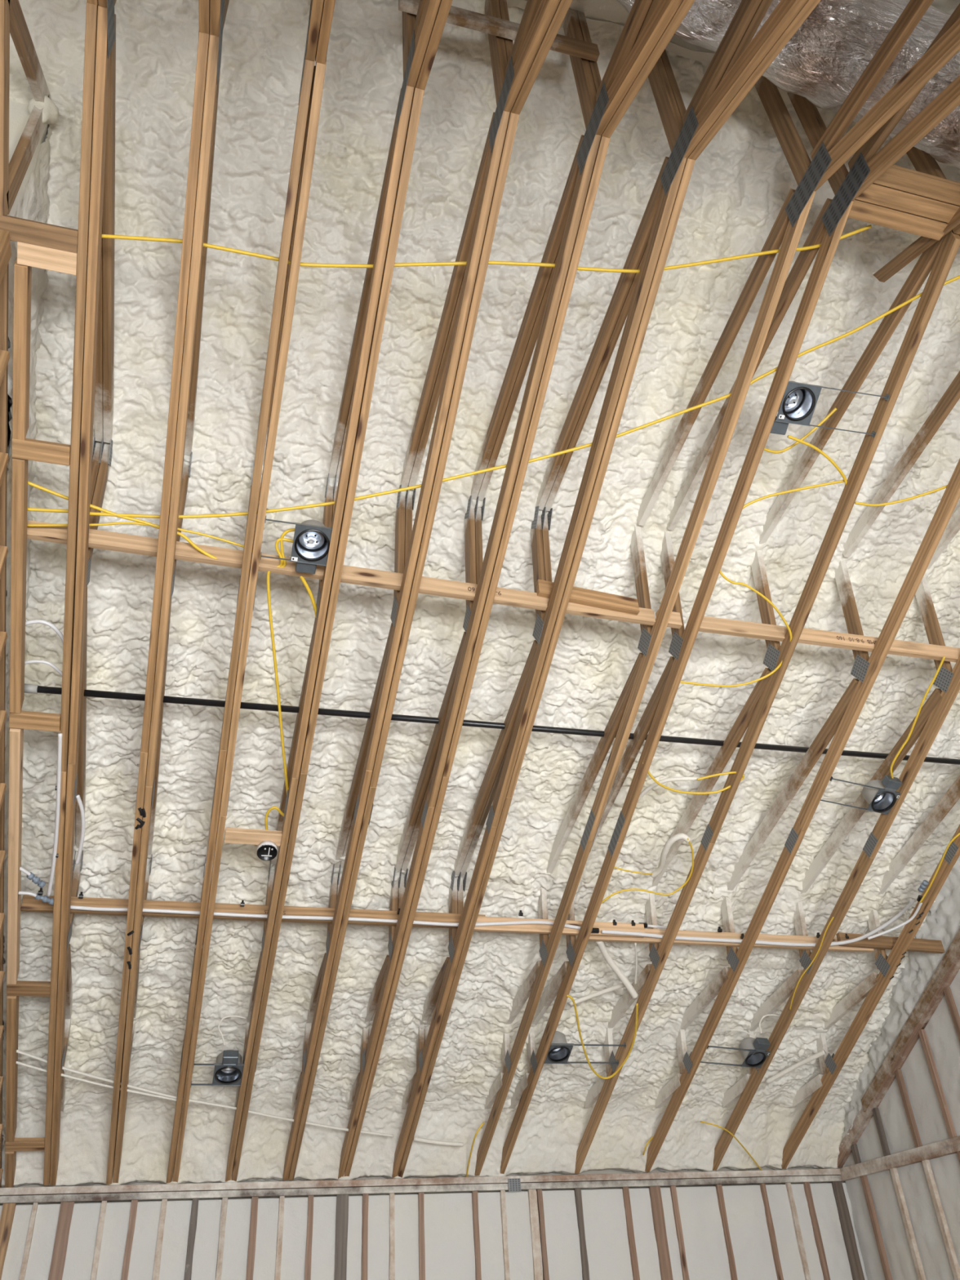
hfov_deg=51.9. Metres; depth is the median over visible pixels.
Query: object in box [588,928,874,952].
brace
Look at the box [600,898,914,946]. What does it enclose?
pipe
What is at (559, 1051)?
recessed light
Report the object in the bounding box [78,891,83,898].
clip
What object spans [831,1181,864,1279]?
stud
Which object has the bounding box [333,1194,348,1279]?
stud
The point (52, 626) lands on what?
pipe
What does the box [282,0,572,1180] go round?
truss
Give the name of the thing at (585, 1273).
stud
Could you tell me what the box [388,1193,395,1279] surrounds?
stud
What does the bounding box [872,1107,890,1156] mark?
stud
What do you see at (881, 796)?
recessed light
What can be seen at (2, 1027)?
stud
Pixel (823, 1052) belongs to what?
cable
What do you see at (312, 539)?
recessed light
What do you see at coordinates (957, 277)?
cable
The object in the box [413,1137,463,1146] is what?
cable
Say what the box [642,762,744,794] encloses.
cable
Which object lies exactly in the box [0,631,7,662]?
stud
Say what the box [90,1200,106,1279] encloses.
stud
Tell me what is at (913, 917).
pipe
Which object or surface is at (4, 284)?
plate
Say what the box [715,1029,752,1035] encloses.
cable
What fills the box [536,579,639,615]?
brace
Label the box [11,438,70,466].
wood block
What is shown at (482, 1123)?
cable
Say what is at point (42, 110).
truss
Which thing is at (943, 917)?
wall
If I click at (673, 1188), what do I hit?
stud
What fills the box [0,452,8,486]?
stud
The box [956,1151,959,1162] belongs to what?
stud
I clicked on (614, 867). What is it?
cable
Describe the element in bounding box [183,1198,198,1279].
stud
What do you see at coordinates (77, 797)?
pipe
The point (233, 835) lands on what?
wood block
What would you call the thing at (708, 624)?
brace
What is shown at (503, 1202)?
stud
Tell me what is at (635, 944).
cable
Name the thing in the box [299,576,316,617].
cable
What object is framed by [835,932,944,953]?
brace
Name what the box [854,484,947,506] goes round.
cable
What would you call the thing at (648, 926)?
pipe
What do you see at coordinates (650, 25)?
truss
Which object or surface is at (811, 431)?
cable
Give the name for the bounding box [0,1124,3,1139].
stud
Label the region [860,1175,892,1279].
stud
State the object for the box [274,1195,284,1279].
stud
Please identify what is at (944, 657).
cable
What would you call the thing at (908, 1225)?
stud
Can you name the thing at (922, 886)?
pipe fitting
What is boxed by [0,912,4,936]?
stud
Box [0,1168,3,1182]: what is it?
stud
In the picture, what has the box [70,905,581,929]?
pipe
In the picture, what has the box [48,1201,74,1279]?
stud
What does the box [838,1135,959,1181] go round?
plate
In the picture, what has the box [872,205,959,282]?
board
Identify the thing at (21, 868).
pipe
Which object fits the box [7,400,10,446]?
wall
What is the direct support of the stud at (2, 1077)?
attached to the wall at (8, 404)
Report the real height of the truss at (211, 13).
4.349 m
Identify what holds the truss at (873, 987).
attached to the ceiling
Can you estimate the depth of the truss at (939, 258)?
5.83 m
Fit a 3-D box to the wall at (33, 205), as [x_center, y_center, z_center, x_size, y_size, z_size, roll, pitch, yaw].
[-2.652,0.601,5.713,0.106,3.745,5.480,7,-37,-14]
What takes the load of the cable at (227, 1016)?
attached to the truss at (422, 32)
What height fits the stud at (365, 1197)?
2.402 m
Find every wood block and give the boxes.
[0,214,78,253]
[4,1137,44,1151]
[6,980,50,996]
[8,710,60,732]
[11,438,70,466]
[17,241,77,275]
[223,827,282,846]
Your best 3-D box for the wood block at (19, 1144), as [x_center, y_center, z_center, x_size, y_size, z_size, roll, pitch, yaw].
[-3.035,3.368,6.589,0.243,0.072,0.095,7,-37,-14]
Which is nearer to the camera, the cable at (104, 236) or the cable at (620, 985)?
the cable at (104, 236)
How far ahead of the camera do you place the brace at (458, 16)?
4.35 m
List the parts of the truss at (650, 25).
connector plate, connector plate, connector plate, connector plate, connector plate, connector plate, connector plate, connector plate, connector plate, connector plate, king post, king post, connector plate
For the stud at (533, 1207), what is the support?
on the floor
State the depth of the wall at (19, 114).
4.44 m
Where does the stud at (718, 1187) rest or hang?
on the floor
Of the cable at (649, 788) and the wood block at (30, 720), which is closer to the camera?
the wood block at (30, 720)
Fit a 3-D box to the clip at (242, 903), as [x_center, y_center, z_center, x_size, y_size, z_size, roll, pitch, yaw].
[-1.484,1.647,6.170,0.024,0.038,0.026,7,-37,-14]
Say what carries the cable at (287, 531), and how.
attached to the recessed light at (312, 539)
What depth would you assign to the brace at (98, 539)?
5.10 m
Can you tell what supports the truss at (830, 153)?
attached to the ceiling
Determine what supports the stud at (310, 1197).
on the floor
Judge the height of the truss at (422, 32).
4.349 m
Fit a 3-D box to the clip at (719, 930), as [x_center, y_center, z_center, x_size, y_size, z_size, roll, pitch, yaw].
[1.694,2.048,6.978,0.024,0.038,0.026,7,-37,-14]
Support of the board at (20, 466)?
attached to the wall at (33, 205)
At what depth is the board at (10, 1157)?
6.66 m
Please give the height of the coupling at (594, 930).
0.035 m
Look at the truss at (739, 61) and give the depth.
5.05 m
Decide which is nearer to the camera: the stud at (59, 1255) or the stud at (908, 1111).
the stud at (59, 1255)
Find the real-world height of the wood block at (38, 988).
0.072 m
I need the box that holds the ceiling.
[1,0,959,1187]
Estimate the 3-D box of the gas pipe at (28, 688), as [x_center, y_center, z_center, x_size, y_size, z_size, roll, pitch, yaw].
[0.766,0.581,6.079,6.670,0.170,0.053,7,-37,-14]
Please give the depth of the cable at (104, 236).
4.47 m
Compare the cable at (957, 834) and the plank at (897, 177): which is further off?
the cable at (957, 834)
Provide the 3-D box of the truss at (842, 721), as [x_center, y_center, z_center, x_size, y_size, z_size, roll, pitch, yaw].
[2.518,-0.224,5.444,0.043,4.349,9.580,7,-37,-14]
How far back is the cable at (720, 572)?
5.66 m
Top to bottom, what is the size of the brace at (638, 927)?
0.089 m
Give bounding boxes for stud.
[0,229,11,284]
[0,350,9,385]
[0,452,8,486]
[0,545,8,577]
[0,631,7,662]
[0,710,6,738]
[0,782,6,809]
[0,850,5,875]
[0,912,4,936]
[0,971,4,992]
[0,1025,4,1044]
[0,1075,4,1093]
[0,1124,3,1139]
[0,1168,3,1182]
[0,1203,16,1279]
[19,1202,38,1279]
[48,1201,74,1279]
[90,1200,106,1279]
[120,1200,137,1279]
[152,1199,167,1279]
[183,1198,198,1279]
[215,1197,227,1279]
[245,1196,257,1279]
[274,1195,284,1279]
[304,1195,313,1279]
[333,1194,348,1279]
[360,1193,368,1279]
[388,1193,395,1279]
[417,1192,425,1279]
[471,1191,481,1279]
[499,1190,510,1279]
[527,1189,542,1279]
[536,1189,549,1279]
[573,1187,589,1279]
[622,1186,639,1279]
[648,1186,673,1279]
[669,1185,689,1279]
[715,1184,737,1279]
[759,1182,783,1279]
[785,1182,810,1279]
[802,1182,830,1279]
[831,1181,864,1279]
[850,1144,861,1164]
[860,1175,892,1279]
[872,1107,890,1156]
[889,1168,925,1279]
[894,1069,922,1147]
[918,1029,956,1138]
[921,1160,959,1279]
[942,986,959,1041]
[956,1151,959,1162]
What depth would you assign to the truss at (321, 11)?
4.74 m
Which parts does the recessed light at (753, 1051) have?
mounting plate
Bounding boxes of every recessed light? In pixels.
[191,1049,244,1085]
[260,515,332,573]
[544,1031,626,1065]
[700,1037,770,1068]
[770,381,889,437]
[820,775,902,814]
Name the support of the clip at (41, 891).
attached to the pipe at (60, 735)
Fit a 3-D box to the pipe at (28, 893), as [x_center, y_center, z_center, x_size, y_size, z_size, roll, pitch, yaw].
[-2.582,1.450,5.630,0.122,0.026,0.027,12,-38,-21]
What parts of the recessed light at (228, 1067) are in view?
mounting plate, socket plate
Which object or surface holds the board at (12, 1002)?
attached to the wall at (33, 205)
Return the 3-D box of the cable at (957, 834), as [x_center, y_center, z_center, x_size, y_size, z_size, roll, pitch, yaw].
[3.149,1.570,6.782,0.048,0.288,0.561,7,-37,-14]
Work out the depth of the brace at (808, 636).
5.91 m
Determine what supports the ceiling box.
attached to the wood block at (233, 835)
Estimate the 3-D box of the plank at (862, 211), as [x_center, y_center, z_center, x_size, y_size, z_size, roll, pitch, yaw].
[1.955,-1.978,4.635,0.524,0.038,0.083,7,-37,-14]
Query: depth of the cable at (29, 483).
4.80 m
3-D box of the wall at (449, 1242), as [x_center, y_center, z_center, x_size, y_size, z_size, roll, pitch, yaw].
[-0.115,5.173,6.791,6.800,2.400,0.028,7,-37,-14]
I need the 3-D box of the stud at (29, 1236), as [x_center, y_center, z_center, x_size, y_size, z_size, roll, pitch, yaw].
[-2.968,4.820,6.047,0.035,2.402,0.030,7,-37,-14]
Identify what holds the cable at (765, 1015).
attached to the recessed light at (753, 1051)
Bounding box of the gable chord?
[837,929,959,1167]
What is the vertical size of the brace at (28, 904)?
0.096 m
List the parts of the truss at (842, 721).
connector plate, connector plate, connector plate, connector plate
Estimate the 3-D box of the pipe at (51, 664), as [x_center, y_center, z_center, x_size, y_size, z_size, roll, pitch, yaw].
[-2.272,0.144,5.123,0.245,0.054,0.073,13,-38,-22]
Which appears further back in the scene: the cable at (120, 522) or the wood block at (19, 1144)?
the wood block at (19, 1144)
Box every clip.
[37,888,43,895]
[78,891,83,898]
[240,900,244,906]
[518,910,523,915]
[612,919,617,925]
[717,926,722,932]
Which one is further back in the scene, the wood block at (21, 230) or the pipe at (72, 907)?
the pipe at (72, 907)
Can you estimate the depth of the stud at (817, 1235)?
8.02 m
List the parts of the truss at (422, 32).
connector plate, connector plate, connector plate, connector plate, connector plate, connector plate, connector plate, king post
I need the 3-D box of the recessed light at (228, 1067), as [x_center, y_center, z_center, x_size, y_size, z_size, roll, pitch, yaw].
[-1.746,2.850,6.601,0.332,0.223,0.288,7,-37,-14]
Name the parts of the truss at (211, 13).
connector plate, connector plate, connector plate, connector plate, connector plate, king post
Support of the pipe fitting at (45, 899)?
attached to the truss at (94, 328)
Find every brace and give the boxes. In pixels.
[20,894,485,928]
[26,520,655,625]
[398,0,599,62]
[473,915,644,937]
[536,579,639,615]
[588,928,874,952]
[655,609,682,628]
[698,616,787,641]
[797,627,959,662]
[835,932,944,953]
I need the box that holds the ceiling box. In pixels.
[257,840,277,860]
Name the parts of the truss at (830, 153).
connector plate, connector plate, connector plate, connector plate, king post, connector plate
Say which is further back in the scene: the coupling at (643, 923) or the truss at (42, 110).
the coupling at (643, 923)
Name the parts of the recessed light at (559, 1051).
mounting plate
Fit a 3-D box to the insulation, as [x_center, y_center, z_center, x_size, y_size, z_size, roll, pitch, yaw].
[1.922,-2.740,4.449,5.538,0.773,0.772,11,-38,-20]
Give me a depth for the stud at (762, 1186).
7.91 m
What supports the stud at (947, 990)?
on the plate at (952, 1145)
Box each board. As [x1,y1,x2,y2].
[4,1151,16,1187]
[5,995,18,1142]
[6,728,23,984]
[9,457,28,713]
[12,257,31,439]
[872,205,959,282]
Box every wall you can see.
[0,1182,867,1279]
[1,124,52,1151]
[7,97,48,216]
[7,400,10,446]
[838,855,959,1279]
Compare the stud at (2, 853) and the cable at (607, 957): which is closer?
the stud at (2, 853)
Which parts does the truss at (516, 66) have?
connector plate, connector plate, connector plate, connector plate, connector plate, connector plate, connector plate, connector plate, connector plate, king post, connector plate, king post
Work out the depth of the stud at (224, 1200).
6.89 m
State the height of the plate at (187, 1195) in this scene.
0.042 m
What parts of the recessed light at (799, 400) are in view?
socket plate, mounting plate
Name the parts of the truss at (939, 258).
connector plate, connector plate, connector plate, connector plate, king post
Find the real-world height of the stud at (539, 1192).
2.402 m
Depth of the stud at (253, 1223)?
6.94 m
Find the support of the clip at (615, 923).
attached to the brace at (638, 927)
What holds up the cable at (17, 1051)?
attached to the truss at (94, 328)
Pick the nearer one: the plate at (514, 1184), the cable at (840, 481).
the cable at (840, 481)
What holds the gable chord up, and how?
attached to the wall at (943, 917)
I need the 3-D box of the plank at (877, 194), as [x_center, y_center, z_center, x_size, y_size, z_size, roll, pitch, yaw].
[1.979,-2.030,4.566,0.524,0.041,0.083,7,-37,-14]
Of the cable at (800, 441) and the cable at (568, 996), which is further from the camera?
the cable at (568, 996)
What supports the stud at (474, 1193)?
on the floor
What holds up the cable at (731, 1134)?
on the plate at (20, 1191)
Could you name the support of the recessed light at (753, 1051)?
attached to the truss at (842, 721)
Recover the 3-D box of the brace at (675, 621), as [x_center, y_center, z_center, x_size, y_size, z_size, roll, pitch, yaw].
[1.070,-0.118,5.591,0.135,0.091,0.038,7,-37,-14]
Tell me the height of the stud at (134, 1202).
2.402 m
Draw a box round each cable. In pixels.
[16,1049,394,1137]
[16,1061,190,1102]
[26,521,260,557]
[27,275,959,518]
[27,480,293,567]
[101,224,871,273]
[217,1015,246,1045]
[264,528,294,830]
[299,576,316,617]
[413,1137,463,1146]
[466,1122,484,1177]
[566,995,638,1079]
[568,982,625,1005]
[595,941,638,999]
[601,838,693,903]
[613,866,652,875]
[634,942,637,984]
[637,776,699,801]
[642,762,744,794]
[642,1136,653,1155]
[650,833,690,878]
[680,570,791,687]
[700,1120,762,1170]
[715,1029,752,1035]
[742,480,844,508]
[759,1013,780,1033]
[764,408,836,453]
[765,1049,826,1084]
[786,435,847,513]
[789,916,833,1010]
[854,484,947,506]
[889,656,945,777]
[919,832,959,903]
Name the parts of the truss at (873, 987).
connector plate, connector plate, connector plate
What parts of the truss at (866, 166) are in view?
connector plate, connector plate, connector plate, connector plate, king post, connector plate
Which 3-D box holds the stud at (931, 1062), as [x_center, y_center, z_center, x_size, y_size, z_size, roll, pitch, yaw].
[3.431,3.323,7.411,0.035,0.756,0.040,7,-37,-14]
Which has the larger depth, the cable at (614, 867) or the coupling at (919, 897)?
the coupling at (919, 897)
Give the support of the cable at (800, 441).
attached to the truss at (939, 258)
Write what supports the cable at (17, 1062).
attached to the truss at (321, 11)
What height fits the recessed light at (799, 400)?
0.225 m
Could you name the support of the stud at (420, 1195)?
on the floor
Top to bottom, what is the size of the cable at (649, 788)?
0.059 m
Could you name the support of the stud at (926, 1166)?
on the floor
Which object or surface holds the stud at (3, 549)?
attached to the wall at (8, 404)
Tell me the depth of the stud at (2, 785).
5.17 m
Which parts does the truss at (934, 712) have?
connector plate, connector plate, connector plate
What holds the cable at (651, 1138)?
attached to the truss at (842, 721)
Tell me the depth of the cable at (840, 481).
5.31 m
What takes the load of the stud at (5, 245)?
on the floor
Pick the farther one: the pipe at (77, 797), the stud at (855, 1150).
the stud at (855, 1150)
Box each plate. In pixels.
[0,262,8,1187]
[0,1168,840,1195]
[0,1175,844,1204]
[507,1177,520,1191]
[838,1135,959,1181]
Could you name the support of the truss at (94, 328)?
attached to the ceiling
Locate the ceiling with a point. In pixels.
(740, 183)
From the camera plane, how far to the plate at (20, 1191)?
7.35 m
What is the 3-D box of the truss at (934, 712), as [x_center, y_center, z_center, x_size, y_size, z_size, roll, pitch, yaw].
[3.090,-0.156,5.592,0.043,4.349,9.580,7,-37,-14]
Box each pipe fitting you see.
[26,871,45,888]
[34,893,53,905]
[917,880,928,892]
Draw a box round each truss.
[0,0,58,215]
[43,0,116,1185]
[106,0,229,1184]
[166,0,335,1182]
[225,0,453,1181]
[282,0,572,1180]
[337,0,695,1178]
[391,0,820,1177]
[474,0,959,1175]
[500,3,959,1173]
[574,146,959,1173]
[644,370,959,1172]
[712,506,959,1170]
[781,775,959,1168]
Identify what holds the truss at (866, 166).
on the plate at (20, 1191)
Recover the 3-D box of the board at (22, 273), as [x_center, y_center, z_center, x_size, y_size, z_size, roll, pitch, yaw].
[-1.984,-1.257,4.273,0.052,0.424,0.670,7,-37,-14]
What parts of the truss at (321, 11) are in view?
connector plate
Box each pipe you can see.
[18,891,36,897]
[19,866,31,875]
[24,659,62,676]
[24,683,959,764]
[25,619,63,644]
[46,732,62,897]
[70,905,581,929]
[75,794,85,864]
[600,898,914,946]
[647,924,666,928]
[866,902,922,939]
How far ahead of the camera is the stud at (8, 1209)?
6.60 m
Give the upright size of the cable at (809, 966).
0.413 m
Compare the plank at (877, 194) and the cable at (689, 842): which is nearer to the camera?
the plank at (877, 194)
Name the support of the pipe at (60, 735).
attached to the truss at (94, 328)
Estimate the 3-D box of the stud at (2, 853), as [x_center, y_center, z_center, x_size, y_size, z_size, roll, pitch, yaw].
[-2.567,2.684,4.307,0.140,3.758,0.038,7,-37,-14]
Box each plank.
[848,199,947,240]
[855,182,959,222]
[873,164,959,205]
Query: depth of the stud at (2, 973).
5.77 m
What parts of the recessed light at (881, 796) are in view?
socket plate, mounting plate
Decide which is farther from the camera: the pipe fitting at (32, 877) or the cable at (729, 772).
the cable at (729, 772)
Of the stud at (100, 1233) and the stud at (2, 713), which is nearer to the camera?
the stud at (2, 713)
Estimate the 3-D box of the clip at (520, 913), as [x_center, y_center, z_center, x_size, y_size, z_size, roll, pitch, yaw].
[0.274,1.839,6.639,0.024,0.038,0.026,7,-37,-14]
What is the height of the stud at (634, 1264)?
2.402 m
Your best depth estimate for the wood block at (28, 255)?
4.08 m
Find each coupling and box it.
[591,927,599,933]
[639,922,647,928]
[916,894,922,902]
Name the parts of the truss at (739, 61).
connector plate, connector plate, connector plate, connector plate, connector plate, connector plate, connector plate, connector plate, connector plate, connector plate, king post, king post, connector plate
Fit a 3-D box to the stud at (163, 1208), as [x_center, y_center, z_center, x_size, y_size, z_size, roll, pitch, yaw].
[-2.156,4.916,6.258,0.042,2.402,0.030,7,-37,-14]
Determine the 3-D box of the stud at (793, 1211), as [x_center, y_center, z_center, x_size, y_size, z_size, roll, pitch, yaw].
[2.619,5.481,7.498,0.040,2.402,0.030,7,-37,-14]
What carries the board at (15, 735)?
attached to the wall at (33, 205)
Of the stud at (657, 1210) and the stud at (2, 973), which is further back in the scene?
the stud at (657, 1210)
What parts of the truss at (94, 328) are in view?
connector plate, connector plate, connector plate, connector plate, connector plate, connector plate, connector plate, connector plate, connector plate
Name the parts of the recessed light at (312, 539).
socket plate, mounting plate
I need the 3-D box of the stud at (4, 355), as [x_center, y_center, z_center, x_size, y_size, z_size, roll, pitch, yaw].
[-1.943,0.804,2.760,0.140,4.977,0.038,7,-37,-14]

